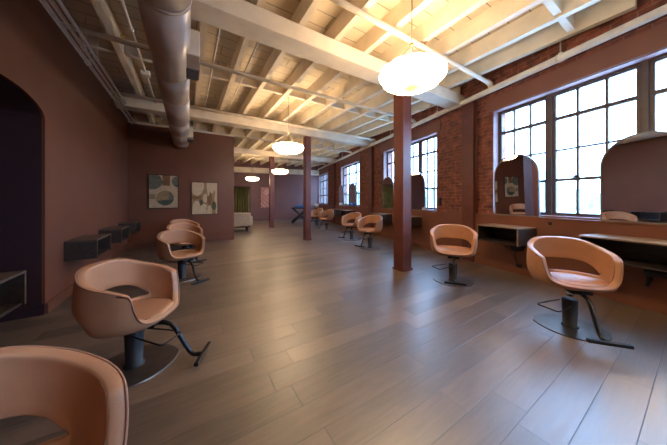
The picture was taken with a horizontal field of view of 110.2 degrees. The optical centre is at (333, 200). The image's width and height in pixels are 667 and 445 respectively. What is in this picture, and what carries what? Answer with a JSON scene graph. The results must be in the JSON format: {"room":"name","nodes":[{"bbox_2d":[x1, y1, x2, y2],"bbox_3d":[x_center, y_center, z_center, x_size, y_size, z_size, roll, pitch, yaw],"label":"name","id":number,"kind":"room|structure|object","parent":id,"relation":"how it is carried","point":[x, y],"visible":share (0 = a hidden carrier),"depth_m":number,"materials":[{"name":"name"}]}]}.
{"room":"salon","nodes":[
{"label":"salon","id":0,"kind":"room"},
{"bbox_2d":[0,76,41,307],"bbox_3d":[-3.970,-0.050,1.231,2.815,2.500,1.340,0,0,-32],"label":"wall","id":1,"kind":"structure","parent":0,"point":[20,119],"depth_m":2.37,"materials":[{"name":"paint"}]},
{"bbox_2d":[0,270,25,317],"bbox_3d":[-2.165,0.620,1.323,0.294,0.240,0.640,0,0,-32],"label":"wall shelf","id":2,"kind":"object","parent":1,"relation":"attached to","point":[13,283],"visible":1,"depth_m":1.62,"materials":[{"name":"brown wood"}]},
{"bbox_2d":[0,304,44,321],"bbox_3d":[-4.153,1.145,1.754,2.620,0.110,0.020,0,0,-32],"label":"baseboard","id":3,"kind":"structure","parent":1,"relation":"attached to","point":[35,310],"depth_m":2.37,"materials":[{"name":"paint"}]},
{"bbox_2d":[0,0,132,304],"bbox_3d":[-4.066,-0.600,4.061,0.025,3.600,21.800,0,0,-32],"label":"wall","id":4,"kind":"structure","parent":0,"point":[85,135],"depth_m":2.82,"materials":[{"name":"red paint"}]},
{"bbox_2d":[45,244,128,313],"bbox_3d":[-4.092,1.145,4.146,0.022,0.110,3.970,0,0,-32],"label":"baseboard","id":5,"kind":"structure","parent":4,"relation":"attached to","point":[53,303],"depth_m":2.77,"materials":[{"name":"red paint"}]},
{"bbox_2d":[64,233,110,260],"bbox_3d":[-3.321,0.620,3.171,0.294,0.240,0.640,0,0,-32],"label":"wall shelf","id":6,"kind":"object","parent":4,"relation":"attached to","point":[92,246],"visible":1,"depth_m":2.94,"materials":[{"name":"brown wood"}]},
{"bbox_2d":[99,226,128,242],"bbox_3d":[-4.011,0.620,4.273,0.294,0.240,0.640,0,0,-32],"label":"wall shelf","id":7,"kind":"object","parent":4,"relation":"attached to","point":[119,234],"visible":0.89,"depth_m":4.07,"materials":[{"name":"brown wood"}]},
{"bbox_2d":[118,221,140,233],"bbox_3d":[-4.700,0.620,5.375,0.294,0.240,0.640,0,0,-32],"label":"wall shelf","id":8,"kind":"object","parent":4,"relation":"attached to","point":[134,226],"visible":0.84,"depth_m":5.17,"materials":[{"name":"brown wood"}]},
{"bbox_2d":[128,123,233,247],"bbox_3d":[-4.142,-0.374,6.538,2.475,3.148,0.180,0,0,-32],"label":"wall","id":9,"kind":"structure","parent":0,"point":[151,149],"depth_m":6.39,"materials":[{"name":"red paint"}]},
{"bbox_2d":[148,174,178,208],"bbox_3d":[-4.521,-0.235,6.197,0.660,0.900,0.033,0,0,-32],"label":"framed print","id":10,"kind":"object","parent":9,"relation":"attached to","point":[163,190],"visible":1,"depth_m":6.19,"materials":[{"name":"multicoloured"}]},
{"bbox_2d":[128,121,233,136],"bbox_3d":[-4.143,-1.974,6.550,2.485,0.052,0.180,0,0,-32],"label":"trim","id":11,"kind":"structure","parent":9,"relation":"on","point":[142,123],"depth_m":6.58,"materials":[{"name":"beige paint"}]},
{"bbox_2d":[191,181,217,214],"bbox_3d":[-3.707,-0.060,6.706,0.680,0.940,0.033,0,0,-32],"label":"framed print","id":12,"kind":"object","parent":9,"relation":"attached to","point":[204,195],"visible":1,"depth_m":6.69,"materials":[{"name":"beige paper"}]},
{"bbox_2d":[234,160,325,217],"bbox_3d":[-4.629,-0.600,14.131,9.600,3.600,0.162,0,0,-19],"label":"wall","id":13,"kind":"structure","parent":0,"point":[288,187],"depth_m":14.51,"materials":[{"name":"paint"}]},
{"bbox_2d":[234,186,250,212],"bbox_3d":[-5.663,0.170,13.605,1.540,2.060,0.142,0,0,-19],"label":"curtain","id":14,"kind":"object","parent":13,"relation":"attached to","point":[242,194],"visible":0.38,"depth_m":13.68,"materials":[{"name":"green fabric"}]},
{"bbox_2d":[260,187,274,207],"bbox_3d":[-4.031,-0.180,14.238,0.860,1.280,0.033,0,0,-19],"label":"print","id":15,"kind":"object","parent":13,"relation":"attached to","point":[264,191],"visible":0.68,"depth_m":14.18},
{"bbox_2d":[234,167,318,174],"bbox_3d":[-5.000,-1.790,13.754,8.550,0.300,0.296,0,0,-19],"label":"beam","id":16,"kind":"structure","parent":13,"relation":"attached to","point":[236,169],"depth_m":13.88,"materials":[{"name":"beige paint"}]},
{"bbox_2d":[253,217,317,219],"bbox_3d":[-5.036,1.135,13.887,8.570,0.130,0.032,0,0,-19],"label":"baseboard","id":17,"kind":"structure","parent":13,"relation":"attached to","point":[282,218],"depth_m":14.51,"materials":[{"name":"paint"}]},
{"bbox_2d":[0,219,666,444],"bbox_3d":[-1.223,1.260,5.959,11.048,0.120,22.600,0,0,-32],"label":"floor","id":18,"kind":"structure","parent":0,"point":[319,340],"depth_m":1.75,"materials":[{"name":"brown wood"}]},
{"bbox_2d":[0,345,128,444],"bbox_3d":[-0.757,0.822,0.485,0.753,0.756,0.627,0,0,10],"label":"chair","id":19,"kind":"object","parent":18,"relation":"on","point":[85,394],"visible":1,"depth_m":0.75,"materials":[{"name":"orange leather"}]},
{"bbox_2d":[72,258,211,388],"bbox_3d":[-1.340,0.822,1.705,0.753,0.756,0.627,0,0,-8],"label":"chair","id":20,"kind":"object","parent":18,"relation":"on","point":[102,313],"visible":1,"depth_m":1.66,"materials":[{"name":"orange leather"}]},
{"bbox_2d":[132,297,173,318],"bbox_3d":[-1.438,0.816,1.691,0.428,0.036,0.520,0,0,-8],"label":"seat cushion","id":21,"kind":"object","parent":20,"relation":"on","point":[145,307],"depth_m":1.75,"materials":[{"name":"orange leather"}]},
{"bbox_2d":[156,229,209,284],"bbox_3d":[-2.248,0.832,3.543,0.753,0.735,0.627,0,0,28],"label":"chair","id":22,"kind":"object","parent":18,"relation":"on","point":[164,238],"visible":1,"depth_m":3.58,"materials":[{"name":"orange leather"}]},
{"bbox_2d":[172,250,199,256],"bbox_3d":[-2.336,0.837,3.590,0.428,0.036,0.520,0,0,28],"label":"seat cushion","id":23,"kind":"object","parent":22,"relation":"on","point":[179,253],"depth_m":3.60,"materials":[{"name":"orange leather"}]},
{"bbox_2d":[170,219,199,250],"bbox_3d":[-3.532,0.832,5.648,0.753,0.735,0.627,0,0,23],"label":"chair","id":24,"kind":"object","parent":18,"relation":"on","point":[174,220],"visible":0.16,"depth_m":5.81,"materials":[{"name":"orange leather"}]},
{"bbox_2d":[166,222,206,262],"bbox_3d":[-2.916,0.832,4.673,0.753,0.735,0.627,0,0,26],"label":"chair","id":25,"kind":"object","parent":18,"relation":"on","point":[189,226],"visible":0.53,"depth_m":4.73,"materials":[{"name":"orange leather"}]},
{"bbox_2d":[234,213,252,230],"bbox_3d":[-4.239,0.840,9.008,2.040,0.720,0.770,0,0,-24],"label":"sofa","id":26,"kind":"object","parent":18,"relation":"on","point":[241,220],"visible":0.38,"depth_m":8.93,"materials":[{"name":"beige fabric"}]},
{"bbox_2d":[269,156,273,227],"bbox_3d":[-2.767,-0.374,10.396,0.210,3.149,0.210,0,0,-32],"label":"timber post","id":27,"kind":"object","parent":18,"relation":"on","point":[271,159],"visible":0.93,"depth_m":10.32,"materials":[{"name":"red paint"}]},
{"bbox_2d":[291,205,311,222],"bbox_3d":[-1.752,0.727,12.599,1.050,0.974,0.857,0,0,-12],"label":"folding table","id":28,"kind":"object","parent":18,"relation":"on","point":[296,206],"visible":0.67,"depth_m":12.25,"materials":[{"name":"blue plastic"}]},
{"bbox_2d":[303,136,311,239],"bbox_3d":[-0.810,-0.374,7.138,0.205,3.149,0.205,0,0,-32],"label":"timber post","id":29,"kind":"object","parent":18,"relation":"on","point":[306,140],"visible":1,"depth_m":7.06,"materials":[{"name":"red paint"}]},
{"bbox_2d":[311,208,322,225],"bbox_3d":[-0.870,0.787,10.935,0.753,0.825,0.627,0,0,-42],"label":"chair","id":30,"kind":"object","parent":18,"relation":"on","point":[313,212],"visible":0.79,"depth_m":11.02,"materials":[{"name":"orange leather"}]},
{"bbox_2d":[316,209,333,230],"bbox_3d":[-0.354,0.787,9.414,0.753,0.825,0.627,0,0,-44],"label":"chair","id":31,"kind":"object","parent":18,"relation":"on","point":[329,212],"visible":1,"depth_m":9.45,"materials":[{"name":"beige leather"}]},
{"bbox_2d":[338,212,361,240],"bbox_3d":[0.485,0.787,7.077,0.627,0.825,0.753,0,0,43],"label":"chair","id":32,"kind":"object","parent":18,"relation":"on","point":[354,215],"visible":0.88,"depth_m":7.13,"materials":[{"name":"beige leather"}]},
{"bbox_2d":[355,215,382,249],"bbox_3d":[0.850,0.787,5.779,0.627,0.825,0.753,0,0,41],"label":"chair","id":33,"kind":"object","parent":18,"relation":"on","point":[377,219],"visible":1,"depth_m":5.84,"materials":[{"name":"beige leather"}]},
{"bbox_2d":[392,94,412,271],"bbox_3d":[1.202,-0.374,4.055,0.240,3.149,0.240,0,0,-32],"label":"timber post","id":34,"kind":"object","parent":18,"relation":"on","point":[402,103],"visible":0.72,"depth_m":3.97,"materials":[{"name":"red paint"}]},
{"bbox_2d":[430,224,477,286],"bbox_3d":[1.732,0.787,3.360,0.627,0.825,0.753,0,0,24],"label":"chair","id":35,"kind":"object","parent":18,"relation":"on","point":[464,232],"visible":1,"depth_m":3.45,"materials":[{"name":"beige leather"}]},
{"bbox_2d":[438,247,469,253],"bbox_3d":[1.772,0.747,3.451,0.520,0.036,0.428,0,0,24],"label":"seat cushion","id":36,"kind":"object","parent":35,"relation":"on","point":[441,250],"depth_m":3.39,"materials":[{"name":"orange leather"}]},
{"bbox_2d":[527,236,633,349],"bbox_3d":[2.206,0.787,2.103,0.627,0.825,0.753,0,0,19],"label":"chair","id":37,"kind":"object","parent":18,"relation":"on","point":[607,263],"visible":1,"depth_m":2.17,"materials":[{"name":"beige leather"}]},
{"bbox_2d":[550,272,609,287],"bbox_3d":[2.239,0.747,2.197,0.520,0.036,0.428,0,0,19],"label":"seat cushion","id":38,"kind":"object","parent":37,"relation":"on","point":[560,279],"depth_m":2.11,"materials":[{"name":"orange leather"}]},
{"bbox_2d":[62,0,636,166],"bbox_3d":[-1.223,-2.320,5.959,11.048,0.320,22.600,0,0,-32],"label":"ceiling","id":39,"kind":"structure","parent":0,"point":[482,36],"depth_m":3.49,"materials":[{"name":"beige paint"}]},
{"bbox_2d":[39,0,132,123],"bbox_3d":[-1.637,-2.148,0.373,0.066,0.503,12.870,0,0,-32],"label":"conduit","id":40,"kind":"object","parent":39,"relation":"hanging from","point":[44,3],"visible":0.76,"depth_m":2.97,"materials":[{"name":"metal"}]},
{"bbox_2d":[56,0,125,103],"bbox_3d":[-1.124,-2.154,-0.202,0.054,0.492,11.350,0,0,-32],"label":"conduit","id":41,"kind":"object","parent":39,"relation":"hanging from","point":[60,3],"visible":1,"depth_m":2.91,"materials":[{"name":"metal"}]},
{"bbox_2d":[49,0,135,123],"bbox_3d":[-1.582,-2.156,0.408,0.054,0.487,12.870,0,0,-32],"label":"conduit","id":42,"kind":"object","parent":39,"relation":"hanging from","point":[52,2],"visible":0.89,"depth_m":2.98,"materials":[{"name":"metal"}]},
{"bbox_2d":[120,0,161,119],"bbox_3d":[-1.137,-2.119,0.686,0.120,0.087,12.870,0,0,-32],"label":"conduit","id":43,"kind":"object","parent":39,"relation":"attached to","point":[144,73],"visible":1,"depth_m":3.35,"materials":[{"name":"metal"}]},
{"bbox_2d":[137,0,199,148],"bbox_3d":[-0.728,-1.902,0.941,0.464,0.996,12.940,0,0,-32],"label":"air duct","id":44,"kind":"object","parent":39,"relation":"hanging from","point":[174,47],"visible":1,"depth_m":2.38,"materials":[{"name":"metal"}]},
{"bbox_2d":[187,126,192,138],"bbox_3d":[-3.527,-1.620,5.697,0.145,0.260,0.500,0,0,-32],"label":"register","id":45,"kind":"object","parent":44,"relation":"attached to","point":[190,136],"depth_m":5.50,"materials":[{"name":"paint"}]},
{"bbox_2d":[186,61,199,80],"bbox_3d":[-1.664,-1.550,2.743,0.139,0.140,0.256,0,0,-32],"label":"grille","id":46,"kind":"object","parent":44,"relation":"attached to","point":[191,73],"depth_m":2.71,"materials":[{"name":"black metal"}]},
{"bbox_2d":[187,29,199,69],"bbox_3d":[-1.593,-1.620,2.607,0.145,0.260,0.550,0,0,-32],"label":"register","id":47,"kind":"object","parent":44,"relation":"attached to","point":[193,53],"depth_m":2.41,"materials":[{"name":"paint"}]},
{"bbox_2d":[201,28,219,125],"bbox_3d":[-0.349,-2.135,1.180,0.039,0.039,12.870,0,0,-32],"label":"conduit","id":48,"kind":"object","parent":39,"relation":"attached to","point":[218,32],"visible":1,"depth_m":3.55,"materials":[{"name":"metal"}]},
{"bbox_2d":[61,21,415,123],"bbox_3d":[-0.526,-2.072,4.413,6.311,0.151,0.086,0,0,-32],"label":"pipe","id":49,"kind":"object","parent":39,"relation":"attached to","point":[121,40],"visible":0.91,"depth_m":3.72,"materials":[{"name":"metal"}]},
{"bbox_2d":[220,42,258,127],"bbox_3d":[-2.139,-2.135,4.926,0.039,0.039,4.620,0,0,-32],"label":"conduit","id":50,"kind":"object","parent":39,"relation":"attached to","point":[256,45],"visible":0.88,"depth_m":3.80,"materials":[{"name":"metal"}]},
{"bbox_2d":[110,90,375,141],"bbox_3d":[-1.398,-2.072,6.227,6.757,0.151,0.086,0,0,-32],"label":"pipe","id":51,"kind":"object","parent":39,"relation":"attached to","point":[145,97],"visible":0.98,"depth_m":5.67,"materials":[{"name":"metal"}]},
{"bbox_2d":[135,121,351,152],"bbox_3d":[-2.270,-2.072,8.040,7.203,0.151,0.086,0,0,-32],"label":"pipe","id":52,"kind":"object","parent":39,"relation":"attached to","point":[238,136],"visible":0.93,"depth_m":7.99,"materials":[{"name":"metal"}]},
{"bbox_2d":[114,95,373,146],"bbox_3d":[-1.568,-2.054,6.663,6.952,0.208,0.300,0,0,-32],"label":"beam","id":53,"kind":"structure","parent":39,"relation":"attached to","point":[132,104],"depth_m":6.05,"materials":[{"name":"beige paint"}]},
{"bbox_2d":[246,172,258,180],"bbox_3d":[-4.050,-1.677,11.598,0.614,1.442,0.614,0,0,-32],"label":"pendant lamp","id":54,"kind":"object","parent":39,"relation":"hanging from","point":[248,178],"visible":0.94,"depth_m":11.39,"materials":[{"name":"white glass"}]},
{"bbox_2d":[234,155,325,164],"bbox_3d":[-3.831,-2.072,11.287,8.001,0.151,0.086,0,0,-32],"label":"pipe","id":55,"kind":"object","parent":39,"relation":"attached to","point":[234,155],"visible":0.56,"depth_m":11.80,"materials":[{"name":"metal"}]},
{"bbox_2d":[272,164,287,174],"bbox_3d":[-2.111,-1.707,9.178,0.621,1.383,0.621,0,0,-32],"label":"pendant lamp","id":56,"kind":"object","parent":39,"relation":"hanging from","point":[275,171],"visible":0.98,"depth_m":8.97,"materials":[{"name":"white glass"}]},
{"bbox_2d":[234,147,336,162],"bbox_3d":[-3.224,-2.054,10.109,7.800,0.208,0.300,0,0,-32],"label":"beam","id":57,"kind":"structure","parent":39,"relation":"attached to","point":[243,151],"depth_m":10.36,"materials":[{"name":"beige paint"}]},
{"bbox_2d":[272,97,303,154],"bbox_3d":[-1.029,-1.726,5.301,0.685,1.345,0.685,0,0,-32],"label":"pendant lamp","id":58,"kind":"object","parent":39,"relation":"hanging from","point":[287,148],"visible":0.97,"depth_m":5.10,"materials":[{"name":"white glass"}]},
{"bbox_2d":[191,0,464,109],"bbox_3d":[0.045,-2.054,3.308,6.127,0.208,0.300,0,0,-32],"label":"beam","id":59,"kind":"structure","parent":39,"relation":"attached to","point":[243,18],"depth_m":2.88,"materials":[{"name":"beige paint"}]},
{"bbox_2d":[329,0,493,87],"bbox_3d":[0.346,-2.072,2.599,5.864,0.151,0.086,0,0,-32],"label":"pipe","id":60,"kind":"object","parent":39,"relation":"attached to","point":[344,4],"visible":0.96,"depth_m":2.89,"materials":[{"name":"metal"}]},
{"bbox_2d":[379,0,446,94],"bbox_3d":[0.884,-1.825,2.621,0.714,1.145,0.714,0,0,-32],"label":"pendant lamp","id":61,"kind":"object","parent":39,"relation":"hanging from","point":[413,73],"visible":1,"depth_m":2.43,"materials":[{"name":"white glass"}]},
{"bbox_2d":[317,4,666,169],"bbox_3d":[2.145,-2.155,5.987,0.110,0.491,18.800,0,0,-19],"label":"pipe","id":62,"kind":"object","parent":39,"relation":"hanging from","point":[656,13],"visible":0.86,"depth_m":3.22,"materials":[{"name":"metal"}]},
{"bbox_2d":[318,0,666,220],"bbox_3d":[2.397,-0.600,6.235,0.340,3.600,19.700,0,0,-19],"label":"wall","id":63,"kind":"structure","parent":0,"point":[449,139],"depth_m":4.52,"materials":[{"name":"brick"}]},
{"bbox_2d":[319,172,327,204],"bbox_3d":[-0.553,-0.690,14.388,0.208,1.880,1.960,0,0,-19],"label":"window","id":64,"kind":"structure","parent":63,"relation":"in","point":[321,177],"depth_m":14.92,"materials":[{"name":"glass"}]},
{"bbox_2d":[319,168,327,174],"bbox_3d":[-0.624,-1.765,14.246,0.019,0.270,1.980,0,0,-20],"label":"trim","id":65,"kind":"structure","parent":63,"relation":"attached to","point":[325,170],"depth_m":14.18,"materials":[{"name":"brown brick"}]},
{"bbox_2d":[318,204,331,216],"bbox_3d":[-0.426,0.722,13.854,0.205,0.956,3.050,0,0,-19],"label":"wall panel","id":66,"kind":"object","parent":63,"relation":"attached to","point":[324,206],"visible":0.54,"depth_m":13.71,"materials":[{"name":"red paint"}]},
{"bbox_2d":[332,163,335,222],"bbox_3d":[0.033,-0.375,12.261,0.100,3.150,0.260,0,0,-19],"label":"trim","id":67,"kind":"structure","parent":63,"relation":"attached to","point":[334,164],"depth_m":12.21,"materials":[{"name":"red paint"}]},
{"bbox_2d":[341,161,358,205],"bbox_3d":[0.814,-0.690,10.522,0.208,1.880,2.080,0,0,-19],"label":"window","id":68,"kind":"structure","parent":63,"relation":"in","point":[343,169],"depth_m":10.88,"materials":[{"name":"glass"}]},
{"bbox_2d":[340,153,360,166],"bbox_3d":[0.705,-1.765,10.484,0.018,0.270,2.320,0,0,-19],"label":"trim","id":69,"kind":"structure","parent":63,"relation":"attached to","point":[355,158],"depth_m":10.22,"materials":[{"name":"brown brick"}]},
{"bbox_2d":[335,205,367,226],"bbox_3d":[0.792,0.722,10.408,0.205,0.956,3.740,0,0,-19],"label":"wall panel","id":70,"kind":"object","parent":63,"relation":"attached to","point":[363,210],"visible":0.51,"depth_m":10.05,"materials":[{"name":"red paint"}]},
{"bbox_2d":[332,209,343,214],"bbox_3d":[0.172,0.550,11.250,0.424,0.270,0.660,0,0,-19],"label":"shelf","id":71,"kind":"object","parent":70,"relation":"attached to","point":[336,211],"visible":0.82,"depth_m":10.92,"materials":[{"name":"brown wood"}]},
{"bbox_2d":[338,185,343,205],"bbox_3d":[0.375,-0.253,11.301,0.030,1.015,0.700,-2,1,-18],"label":"arched mirror","id":72,"kind":"object","parent":70,"relation":"on","point":[341,189],"visible":1,"depth_m":11.24,"materials":[{"name":"black mirror"}]},
{"bbox_2d":[340,210,355,215],"bbox_3d":[0.615,0.550,9.996,0.424,0.270,0.660,0,0,-19],"label":"shelf","id":73,"kind":"object","parent":70,"relation":"attached to","point":[342,212],"visible":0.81,"depth_m":9.89,"materials":[{"name":"brown wood"}]},
{"bbox_2d":[349,183,355,205],"bbox_3d":[0.824,-0.253,10.028,0.029,1.015,0.700,-2,1,-18],"label":"arched mirror","id":74,"kind":"object","parent":70,"relation":"on","point":[352,189],"visible":0.99,"depth_m":10.00,"materials":[{"name":"black mirror"}]},
{"bbox_2d":[368,146,373,227],"bbox_3d":[1.366,-0.375,8.490,0.100,3.150,0.260,0,0,-19],"label":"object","id":75,"kind":"structure","parent":63,"relation":"attached to","point":[370,149],"depth_m":8.42,"materials":[{"name":"red paint"}]},
{"bbox_2d":[383,132,436,210],"bbox_3d":[2.167,-0.690,6.694,0.208,1.880,2.380,0,0,-19],"label":"window","id":76,"kind":"structure","parent":63,"relation":"in","point":[433,136],"depth_m":6.25,"materials":[{"name":"paint"}]},
{"bbox_2d":[381,119,440,151],"bbox_3d":[2.058,-1.765,6.656,0.020,0.270,2.620,0,0,-20],"label":"trim","id":77,"kind":"structure","parent":63,"relation":"attached to","point":[435,126],"depth_m":6.01,"materials":[{"name":"red paint"}]},
{"bbox_2d":[373,207,461,246],"bbox_3d":[2.135,0.722,6.609,0.206,0.956,3.800,0,0,-19],"label":"wall panel","id":78,"kind":"object","parent":63,"relation":"attached to","point":[430,219],"visible":0.41,"depth_m":5.74,"materials":[{"name":"red paint"}]},
{"bbox_2d":[370,213,391,222],"bbox_3d":[1.511,0.550,7.460,0.424,0.270,0.660,0,0,-19],"label":"shelf","id":79,"kind":"object","parent":78,"relation":"attached to","point":[387,218],"visible":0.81,"depth_m":7.17,"materials":[{"name":"brown wood"}]},
{"bbox_2d":[382,177,393,208],"bbox_3d":[1.741,-0.253,7.436,0.030,1.015,0.700,-2,1,-18],"label":"arched mirror","id":80,"kind":"object","parent":78,"relation":"on","point":[388,184],"visible":0.98,"depth_m":7.41,"materials":[{"name":"black mirror"}]},
{"bbox_2d":[393,215,421,227],"bbox_3d":[1.954,0.550,6.205,0.424,0.270,0.660,0,0,-19],"label":"shelf","id":81,"kind":"object","parent":78,"relation":"attached to","point":[416,221],"visible":0.52,"depth_m":5.92,"materials":[{"name":"brown wood"}]},
{"bbox_2d":[411,172,425,210],"bbox_3d":[2.191,-0.253,6.163,0.030,1.015,0.700,-2,1,-18],"label":"arched mirror","id":82,"kind":"object","parent":78,"relation":"on","point":[418,188],"visible":0.76,"depth_m":6.07,"materials":[{"name":"black mirror"}]},
{"bbox_2d":[373,232,461,257],"bbox_3d":[2.037,1.137,6.574,0.023,0.125,3.800,0,0,-19],"label":"baseboard","id":83,"kind":"structure","parent":63,"relation":"attached to","point":[416,243],"depth_m":6.20,"materials":[{"name":"red paint"}]},
{"bbox_2d":[438,198,441,205],"bbox_3d":[2.486,0.030,5.428,0.030,0.180,0.070,0,0,-20],"label":"wall switch","id":84,"kind":"object","parent":63,"relation":"attached to","point":[439,199],"visible":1,"depth_m":5.41,"materials":[{"name":"black plastic"}]},
{"bbox_2d":[462,101,476,261],"bbox_3d":[2.719,-0.375,4.662,0.100,3.150,0.260,0,0,-19],"label":"pillar","id":85,"kind":"structure","parent":63,"relation":"attached to","point":[469,109],"depth_m":4.62,"materials":[{"name":"red paint"}]},
{"bbox_2d":[475,103,479,212],"bbox_3d":[2.789,-0.815,4.517,0.063,2.130,0.060,0,0,-19],"label":"vertical conduit","id":86,"kind":"object","parent":63,"relation":"attached to","point":[476,112],"visible":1,"depth_m":4.50,"materials":[{"name":"brown metal"}]},
{"bbox_2d":[509,245,525,267],"bbox_3d":[2.977,0.885,3.767,0.120,0.400,0.220,0,0,-19],"label":"holder","id":87,"kind":"object","parent":63,"relation":"attached to","point":[513,248],"visible":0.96,"depth_m":3.75,"materials":[{"name":"black plastic"}]},
{"bbox_2d":[474,256,666,314],"bbox_3d":[3.375,1.137,2.789,0.023,0.125,3.710,0,0,-19],"label":"baseboard","id":88,"kind":"structure","parent":63,"relation":"attached to","point":[623,297],"depth_m":2.75,"materials":[{"name":"red paint"}]},
{"bbox_2d":[475,213,666,301],"bbox_3d":[3.473,0.722,2.823,0.206,0.956,3.710,0,0,-19],"label":"wall panel","id":89,"kind":"object","parent":63,"relation":"attached to","point":[634,279],"visible":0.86,"depth_m":3.13,"materials":[{"name":"red paint"}]},
{"bbox_2d":[477,223,536,246],"bbox_3d":[2.804,0.550,3.801,0.424,0.270,0.660,0,0,-19],"label":"shelf","id":90,"kind":"object","parent":89,"relation":"attached to","point":[513,235],"visible":0.94,"depth_m":3.85,"materials":[{"name":"brown wood"}]},
{"bbox_2d":[494,154,540,216],"bbox_3d":[3.009,-0.253,3.853,0.031,1.015,0.700,-2,1,-18],"label":"arched mirror","id":91,"kind":"object","parent":89,"relation":"on","point":[517,176],"visible":1,"depth_m":3.80,"materials":[{"name":"black mirror"}]},
{"bbox_2d":[578,233,666,272],"bbox_3d":[3.246,0.550,2.551,0.424,0.270,0.660,0,0,-19],"label":"shelf","id":92,"kind":"object","parent":89,"relation":"attached to","point":[639,252],"visible":0.78,"depth_m":2.57,"materials":[{"name":"brown wood"}]},
{"bbox_2d":[600,131,666,224],"bbox_3d":[3.462,-0.253,2.593,0.029,1.015,0.700,-1,0,-16],"label":"arched mirror","id":93,"kind":"object","parent":89,"relation":"on","point":[633,171],"visible":1,"depth_m":2.64,"materials":[{"name":"black mirror"}]},
{"bbox_2d":[643,269,666,286],"bbox_3d":[3.436,0.818,2.404,0.164,0.211,0.252,0,0,-19],"label":"hair dryer","id":94,"kind":"object","parent":89,"relation":"attached to","point":[649,274],"visible":0.73,"depth_m":2.45,"materials":[{"name":"black plastic"}]},
{"bbox_2d":[486,21,666,113],"bbox_3d":[3.324,-1.765,3.075,0.020,0.270,2.740,0,0,-20],"label":"trim","id":95,"kind":"structure","parent":63,"relation":"attached to","point":[653,39],"depth_m":3.04,"materials":[{"name":"red paint"}]},
{"bbox_2d":[493,47,666,219],"bbox_3d":[3.432,-0.690,3.113,0.208,1.880,2.500,0,0,-19],"label":"window","id":96,"kind":"structure","parent":63,"relation":"in","point":[645,66],"depth_m":3.26,"materials":[{"name":"paint"}]},
{"label":"outside","id":97,"kind":"structure","parent":0,"visible":0},
{"bbox_2d":[357,204,599,213],"bbox_3d":[40.960,1.750,31.533,85.100,0.100,150.000,0,0,-32],"label":"ground","id":98,"kind":"structure","parent":97,"point":[541,210],"depth_m":35.61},
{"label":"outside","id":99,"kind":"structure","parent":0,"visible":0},
{"bbox_2d":[357,182,599,209],"bbox_3d":[66.737,-2.993,53.563,52.945,9.586,180.000,0,0,-32],"label":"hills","id":100,"kind":"structure","parent":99,"point":[566,197],"depth_m":52.38,"materials":[{"name":"white"}]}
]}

